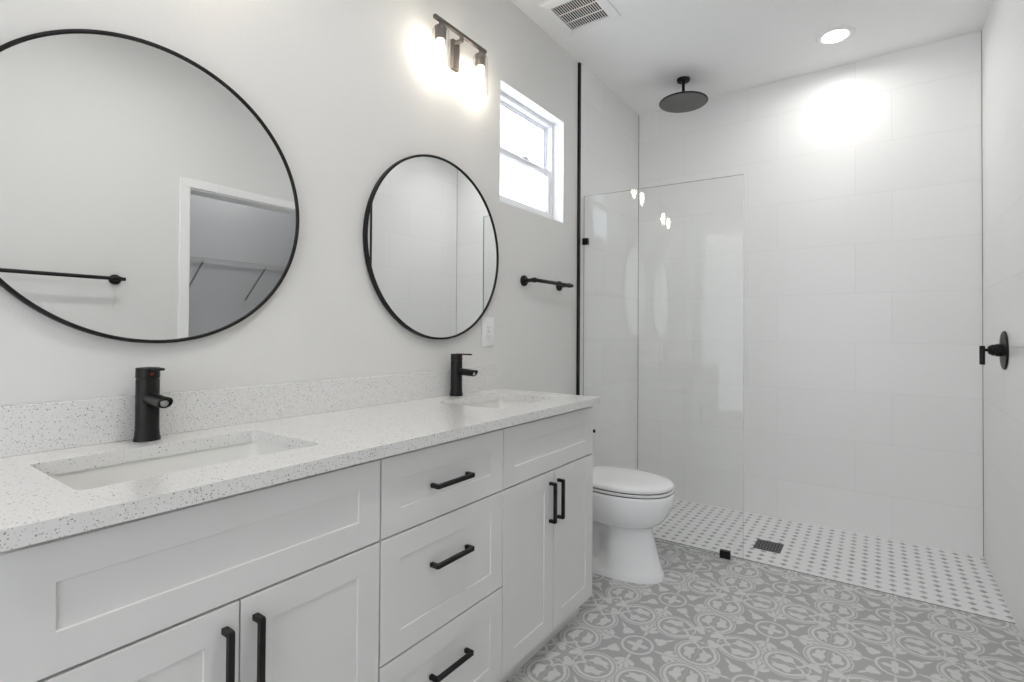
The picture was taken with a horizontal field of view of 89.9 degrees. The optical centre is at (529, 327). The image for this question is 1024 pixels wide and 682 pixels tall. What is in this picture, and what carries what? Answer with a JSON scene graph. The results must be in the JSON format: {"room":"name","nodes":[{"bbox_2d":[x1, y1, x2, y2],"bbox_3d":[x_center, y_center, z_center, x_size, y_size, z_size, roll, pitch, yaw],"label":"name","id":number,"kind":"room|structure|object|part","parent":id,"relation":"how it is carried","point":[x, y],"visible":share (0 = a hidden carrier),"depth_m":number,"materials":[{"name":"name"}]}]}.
{"room":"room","nodes":[
{"label":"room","id":0,"kind":"room"},
{"bbox_2d":[0,0,638,468],"bbox_3d":[-0.644,-0.210,1.746,0.130,2.740,5.152,0,-1,34],"label":"wall","id":1,"kind":"structure","parent":0,"point":[347,91],"depth_m":1.79,"materials":[{"name":"white paint"}]},
{"bbox_2d":[0,29,298,342],"bbox_3d":[-0.902,-0.323,1.248,0.019,0.724,0.724,0,-1,34],"label":"round mirror","id":2,"kind":"object","parent":1,"relation":"attached to","point":[143,199],"visible":1,"depth_m":1.20,"materials":[{"name":"black mirror"}]},
{"bbox_2d":[0,366,497,457],"bbox_3d":[-0.632,0.218,1.648,0.016,0.101,1.710,0,-1,34],"label":"backsplash","id":3,"kind":"structure","parent":1,"relation":"attached to","point":[48,426],"depth_m":1.34,"materials":[{"name":"stone"}]},
{"bbox_2d":[363,154,498,339],"bbox_3d":[-0.353,-0.313,2.043,0.020,0.724,0.724,0,-1,35],"label":"round mirror","id":4,"kind":"object","parent":1,"relation":"attached to","point":[430,242],"visible":1,"depth_m":1.99,"materials":[{"name":"black mirror"}]},
{"bbox_2d":[431,13,486,91],"bbox_3d":[-0.284,-1.101,2.100,0.086,0.203,0.312,0,-1,34],"label":"sconce","id":5,"kind":"object","parent":1,"relation":"attached to","point":[440,29],"visible":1,"depth_m":2.11,"materials":[{"name":"brown metal"}]},
{"bbox_3d":[-0.346,-1.081,1.995,0.069,0.161,0.069,0,-1,34],"label":"lamp shade","id":6,"kind":"part","parent":5,"relation":"part of","materials":[{"name":"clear glass"}]},
{"bbox_2d":[434,21,446,67],"bbox_3d":[-0.345,-1.101,1.995,0.048,0.178,0.048,0,-1,34],"label":"bulb","id":7,"kind":"object","parent":5,"relation":"attached to","point":[440,29],"depth_m":1.98,"materials":[{"name":"white glass"}]},
{"bbox_3d":[-0.288,-1.179,2.103,0.040,0.025,0.012,0,-1,34],"label":"arm","id":8,"kind":"part","parent":5,"relation":"part of","materials":[{"name":"brown metal"}]},
{"bbox_2d":[475,49,485,91],"bbox_3d":[-0.209,-1.098,2.195,0.048,0.178,0.048,0,-1,34],"label":"bulb","id":9,"kind":"object","parent":5,"relation":"attached to","point":[480,58],"depth_m":2.18,"materials":[{"name":"white glass"}]},
{"bbox_2d":[481,317,493,345],"bbox_3d":[-0.186,0.020,2.310,0.010,0.132,0.086,0,-1,34],"label":"wall outlet","id":10,"kind":"object","parent":1,"relation":"attached to","point":[487,323],"visible":0.98,"depth_m":2.30,"materials":[{"name":"white plastic"}]},
{"bbox_2d":[486,324,490,339],"bbox_3d":[-0.184,0.020,2.308,0.003,0.072,0.036,0,-1,34],"label":"receptacle","id":11,"kind":"object","parent":10,"relation":"attached to","point":[488,326],"depth_m":2.31,"materials":[{"name":"white plastic"}]},
{"bbox_2d":[499,79,563,223],"bbox_3d":[-0.021,-0.871,2.667,0.118,0.573,0.588,0,-1,34],"label":"window","id":12,"kind":"structure","parent":1,"relation":"in","point":[531,170],"depth_m":2.75,"materials":[{"name":"white paint"}]},
{"bbox_3d":[-0.059,-1.000,2.695,0.004,0.238,0.508,0,-1,34],"label":"pane","id":13,"kind":"part","parent":12,"relation":"part of","materials":[{"name":"clear glass"}]},
{"bbox_3d":[-0.040,-0.750,2.679,0.004,0.211,0.488,0,-1,34],"label":"pane","id":14,"kind":"part","parent":12,"relation":"part of","materials":[{"name":"clear glass"}]},
{"bbox_3d":[-0.060,-0.996,2.695,0.020,0.270,0.536,0,-1,34],"label":"sash","id":15,"kind":"part","parent":12,"relation":"part of","materials":[{"name":"white plastic"}]},
{"bbox_3d":[-0.041,-0.747,2.679,0.024,0.273,0.536,0,-1,34],"label":"sash","id":16,"kind":"part","parent":12,"relation":"part of","materials":[{"name":"white plastic"}]},
{"bbox_2d":[520,275,573,290],"bbox_3d":[0.101,-0.230,2.667,0.079,0.053,0.396,0,-1,34],"label":"towel bar","id":17,"kind":"object","parent":1,"relation":"attached to","point":[524,280],"visible":1,"depth_m":2.57,"materials":[{"name":"black metal"}]},
{"bbox_3d":[0.002,-0.232,2.527,0.076,0.053,0.053,0,-1,34],"label":"mounting post","id":18,"kind":"part","parent":17,"relation":"part of","materials":[{"name":"black metal"}]},
{"bbox_3d":[0.126,-0.230,2.652,0.019,0.019,0.393,0,-1,34],"label":"rail","id":19,"kind":"part","parent":17,"relation":"part of","materials":[{"name":"black metal"}]},
{"bbox_3d":[0.193,-0.228,2.807,0.076,0.053,0.053,0,-1,34],"label":"mounting post","id":20,"kind":"part","parent":17,"relation":"part of","materials":[{"name":"black metal"}]},
{"bbox_2d":[576,62,580,394],"bbox_3d":[0.289,-0.188,3.002,0.013,2.735,0.020,0,-1,34],"label":"trim","id":21,"kind":"structure","parent":1,"relation":"attached to","point":[579,63],"depth_m":3.00,"materials":[{"name":"black metal"}]},
{"bbox_2d":[510,0,991,115],"bbox_3d":[0.614,-1.633,0.836,3.237,0.100,5.272,0,-1,34],"label":"ceiling","id":22,"kind":"structure","parent":0,"point":[723,47],"depth_m":2.75,"materials":[{"name":"white paint"}]},
{"bbox_2d":[538,0,620,35],"bbox_3d":[0.252,-1.559,2.532,0.300,0.014,0.300,0,-1,34],"label":"exhaust fan cover","id":23,"kind":"object","parent":22,"relation":"attached to","point":[572,16],"visible":1,"depth_m":2.54,"materials":[{"name":"white plastic"}]},
{"bbox_2d":[659,76,707,112],"bbox_3d":[0.966,-1.478,3.211,0.295,0.153,0.295,0,-1,34],"label":"shower head","id":24,"kind":"object","parent":22,"relation":"hanging from","point":[684,101],"visible":1,"depth_m":3.20},
{"bbox_3d":[0.966,-1.405,3.210,0.284,0.001,0.284,0,-1,34],"label":"plate","id":25,"kind":"part","parent":24,"relation":"part of","materials":[{"name":"grey metal"}]},
{"bbox_3d":[0.966,-1.481,3.211,0.044,0.120,0.044,0,-1,34],"label":"arm","id":26,"kind":"part","parent":24,"relation":"part of","materials":[{"name":"black metal"}]},
{"bbox_2d":[815,25,855,45],"bbox_3d":[1.631,-1.552,2.733,0.188,0.008,0.188,0,-1,34],"label":"recessed light","id":27,"kind":"object","parent":22,"relation":"in","point":[838,34],"visible":1,"depth_m":2.72,"materials":[{"name":"white plastic"}]},
{"bbox_2d":[506,498,1023,681],"bbox_3d":[0.151,1.208,1.109,2.157,0.100,5.272,0,-1,34],"label":"floor","id":28,"kind":"structure","parent":0,"point":[711,618],"depth_m":2.08,"materials":[{"name":"tile"}]},
{"bbox_2d":[0,459,379,681],"bbox_3d":[-0.719,0.722,1.058,0.533,0.860,0.626,0,-1,34],"label":"base cabinet","id":29,"kind":"object","parent":28,"relation":"on","point":[279,582],"visible":0.9,"depth_m":0.88,"materials":[{"name":"white paint"}]},
{"bbox_3d":[-0.619,0.775,0.799,0.020,0.566,0.308,0,-1,34],"label":"door","id":30,"kind":"part","parent":29,"relation":"part of","materials":[{"name":"white paint"}]},
{"bbox_3d":[-0.526,0.598,0.894,0.029,0.140,0.010,0,-1,34],"label":"handle","id":31,"kind":"part","parent":29,"relation":"part of","materials":[{"name":"black metal"}]},
{"bbox_3d":[-0.496,0.599,0.938,0.029,0.140,0.010,0,-1,34],"label":"handle","id":32,"kind":"part","parent":29,"relation":"part of","materials":[{"name":"black metal"}]},
{"bbox_3d":[-0.443,0.778,1.057,0.020,0.566,0.311,0,-1,34],"label":"door","id":33,"kind":"part","parent":29,"relation":"part of","materials":[{"name":"white paint"}]},
{"bbox_2d":[377,429,502,681],"bbox_3d":[-0.410,0.729,1.510,0.533,0.860,0.469,0,-1,34],"label":"base cabinet","id":34,"kind":"object","parent":28,"relation":"on","point":[440,546],"visible":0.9,"depth_m":1.35,"materials":[{"name":"white paint"}]},
{"bbox_3d":[-0.222,0.930,1.379,0.020,0.274,0.465,0,-1,34],"label":"drawer","id":35,"kind":"part","parent":34,"relation":"part of","materials":[{"name":"white paint"}]},
{"bbox_3d":[-0.220,0.644,1.383,0.020,0.289,0.465,0,-1,34],"label":"drawer","id":36,"kind":"part","parent":34,"relation":"part of","materials":[{"name":"white paint"}]},
{"bbox_3d":[-0.219,0.403,1.385,0.020,0.185,0.465,0,-1,34],"label":"drawer","id":37,"kind":"part","parent":34,"relation":"part of","materials":[{"name":"white paint"}]},
{"bbox_3d":[-0.204,0.898,1.365,0.029,0.010,0.144,0,-1,34],"label":"handle","id":38,"kind":"part","parent":34,"relation":"part of","materials":[{"name":"black metal"}]},
{"bbox_3d":[-0.202,0.612,1.368,0.029,0.010,0.144,0,-1,34],"label":"handle","id":39,"kind":"part","parent":34,"relation":"part of","materials":[{"name":"black metal"}]},
{"bbox_3d":[-0.201,0.408,1.370,0.029,0.010,0.144,0,-1,34],"label":"handle","id":40,"kind":"part","parent":34,"relation":"part of","materials":[{"name":"black metal"}]},
{"bbox_2d":[497,406,592,681],"bbox_3d":[-0.109,0.735,1.951,0.533,0.860,0.598,0,-1,34],"label":"base cabinet","id":41,"kind":"object","parent":28,"relation":"on","point":[547,490],"visible":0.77,"depth_m":1.77,"materials":[{"name":"white paint"}]},
{"bbox_2d":[0,366,600,551],"bbox_3d":[-0.417,0.232,1.501,0.536,0.130,1.710,0,-1,34],"label":"countertop","id":42,"kind":"structure","parent":41,"relation":"on","point":[331,424],"depth_m":1.17,"materials":[{"name":"stone"}]},
{"bbox_2d":[133,367,172,441],"bbox_3d":[-0.857,0.177,1.172,0.132,0.170,0.053,0,-1,34],"label":"faucet","id":43,"kind":"object","parent":42,"relation":"on","point":[149,400],"visible":1,"depth_m":1.17,"materials":[{"name":"black metal"}]},
{"bbox_3d":[-0.857,0.095,1.173,0.078,0.006,0.013,0,-1,34],"label":"lever","id":44,"kind":"part","parent":43,"relation":"part of","materials":[{"name":"black metal"}]},
{"bbox_3d":[-0.842,0.165,1.162,0.093,0.032,0.033,0,-1,34],"label":"spout","id":45,"kind":"part","parent":43,"relation":"part of","materials":[{"name":"black metal"}]},
{"bbox_2d":[50,441,291,489],"bbox_3d":[-0.713,0.366,1.067,0.308,0.150,0.452,0,-1,34],"label":"undermount sink","id":46,"kind":"object","parent":42,"relation":"in","point":[86,479],"visible":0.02,"depth_m":1.15,"materials":[{"name":"white ceramic"}]},
{"bbox_2d":[450,353,477,395],"bbox_3d":[-0.261,0.190,2.046,0.132,0.170,0.053,0,-1,34],"label":"faucet","id":47,"kind":"object","parent":42,"relation":"on","point":[457,371],"visible":1,"depth_m":2.05,"materials":[{"name":"black metal"}]},
{"bbox_3d":[-0.245,0.178,2.035,0.093,0.032,0.033,0,-1,34],"label":"spout","id":48,"kind":"part","parent":47,"relation":"part of","materials":[{"name":"black metal"}]},
{"bbox_2d":[466,399,532,408],"bbox_3d":[-0.113,0.379,1.946,0.308,0.150,0.404,0,-1,34],"label":"undermount sink","id":49,"kind":"object","parent":42,"relation":"in","point":[501,403],"visible":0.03,"depth_m":2.15,"materials":[{"name":"white ceramic"}]},
{"bbox_3d":[-0.006,0.788,1.697,0.020,0.566,0.294,0,-1,34],"label":"door","id":50,"kind":"part","parent":41,"relation":"part of","materials":[{"name":"white paint"}]},
{"bbox_3d":[0.081,0.409,1.825,0.020,0.185,0.595,0,-1,34],"label":"false drawer","id":51,"kind":"part","parent":41,"relation":"part of","materials":[{"name":"white paint"}]},
{"bbox_3d":[0.083,0.612,1.786,0.029,0.140,0.010,0,-1,34],"label":"handle","id":52,"kind":"part","parent":41,"relation":"part of","materials":[{"name":"black metal"}]},
{"bbox_3d":[0.113,0.612,1.830,0.029,0.140,0.010,0,-1,34],"label":"handle","id":53,"kind":"part","parent":41,"relation":"part of","materials":[{"name":"black metal"}]},
{"bbox_3d":[0.163,0.792,1.944,0.020,0.566,0.298,0,-1,34],"label":"door","id":54,"kind":"part","parent":41,"relation":"part of","materials":[{"name":"white paint"}]},
{"bbox_2d":[592,465,674,583],"bbox_3d":[0.387,0.827,2.539,0.663,0.694,0.360,0,-1,34],"label":"toilet","id":55,"kind":"object","parent":28,"relation":"on","point":[628,503],"visible":0.48,"depth_m":2.37,"materials":[{"name":"white ceramic"}]},
{"bbox_3d":[0.460,0.735,2.491,0.482,0.030,0.356,0,-1,34],"label":"lid","id":56,"kind":"part","parent":55,"relation":"part of","materials":[{"name":"white"}]},
{"bbox_3d":[0.463,0.761,2.488,0.479,0.011,0.360,0,-1,34],"label":"seat","id":57,"kind":"part","parent":55,"relation":"part of","materials":[{"name":"white plastic"}]},
{"bbox_2d":[582,174,743,559],"bbox_3d":[0.699,0.202,2.810,0.886,1.954,0.026,0,-1,30],"label":"glass panel","id":58,"kind":"object","parent":28,"relation":"on","point":[725,554],"visible":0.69,"depth_m":2.62,"materials":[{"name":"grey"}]},
{"bbox_2d":[753,539,783,553],"bbox_3d":[1.292,1.181,2.765,0.132,0.004,0.132,0,-1,34],"label":"shower drain","id":59,"kind":"object","parent":28,"relation":"on","point":[760,544],"visible":1,"depth_m":2.76,"materials":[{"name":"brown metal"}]},
{"bbox_2d":[638,31,982,555],"bbox_3d":[1.612,-0.180,3.252,2.157,2.740,0.120,0,-1,34],"label":"wall","id":60,"kind":"structure","parent":0,"point":[859,190],"depth_m":3.06,"materials":[{"name":"white tile"}]},
{"bbox_2d":[637,163,638,468],"bbox_3d":[0.795,-0.180,3.736,0.002,2.740,0.002,0,-1,34],"label":"trim","id":61,"kind":"structure","parent":60,"relation":"attached to","point":[638,163],"depth_m":3.74,"materials":[{"name":"grey metal"}]},
{"bbox_2d":[981,31,983,556],"bbox_3d":[2.360,-0.182,2.667,0.002,2.740,0.002,0,-1,34],"label":"trim","id":62,"kind":"structure","parent":60,"relation":"attached to","point":[981,31],"depth_m":2.67,"materials":[{"name":"grey metal"}]},
{"bbox_2d":[654,537,1014,623],"bbox_3d":[1.149,1.179,2.571,1.897,0.001,0.004,0,-1,34],"label":"trim","id":63,"kind":"structure","parent":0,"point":[654,537],"depth_m":2.33,"materials":[{"name":"grey"}]},
{"bbox_2d":[982,0,1023,640],"bbox_3d":[2.096,-0.188,2.271,0.010,2.740,0.954,0,-1,34],"label":"wall","id":64,"kind":"structure","parent":0,"point":[1003,28],"depth_m":2.22,"materials":[{"name":"white tile"}]},
{"bbox_2d":[979,331,1008,369],"bbox_3d":[2.005,0.099,2.220,0.083,0.166,0.166,0,-1,34],"label":"shower valve","id":65,"kind":"object","parent":64,"relation":"attached to","point":[1001,349],"visible":1,"depth_m":2.19,"materials":[{"name":"black metal"}]},
{"bbox_3d":[1.979,0.122,2.238,0.019,0.082,0.019,0,-1,34],"label":"lever","id":66,"kind":"part","parent":65,"relation":"part of","materials":[{"name":"black metal"}]}
]}

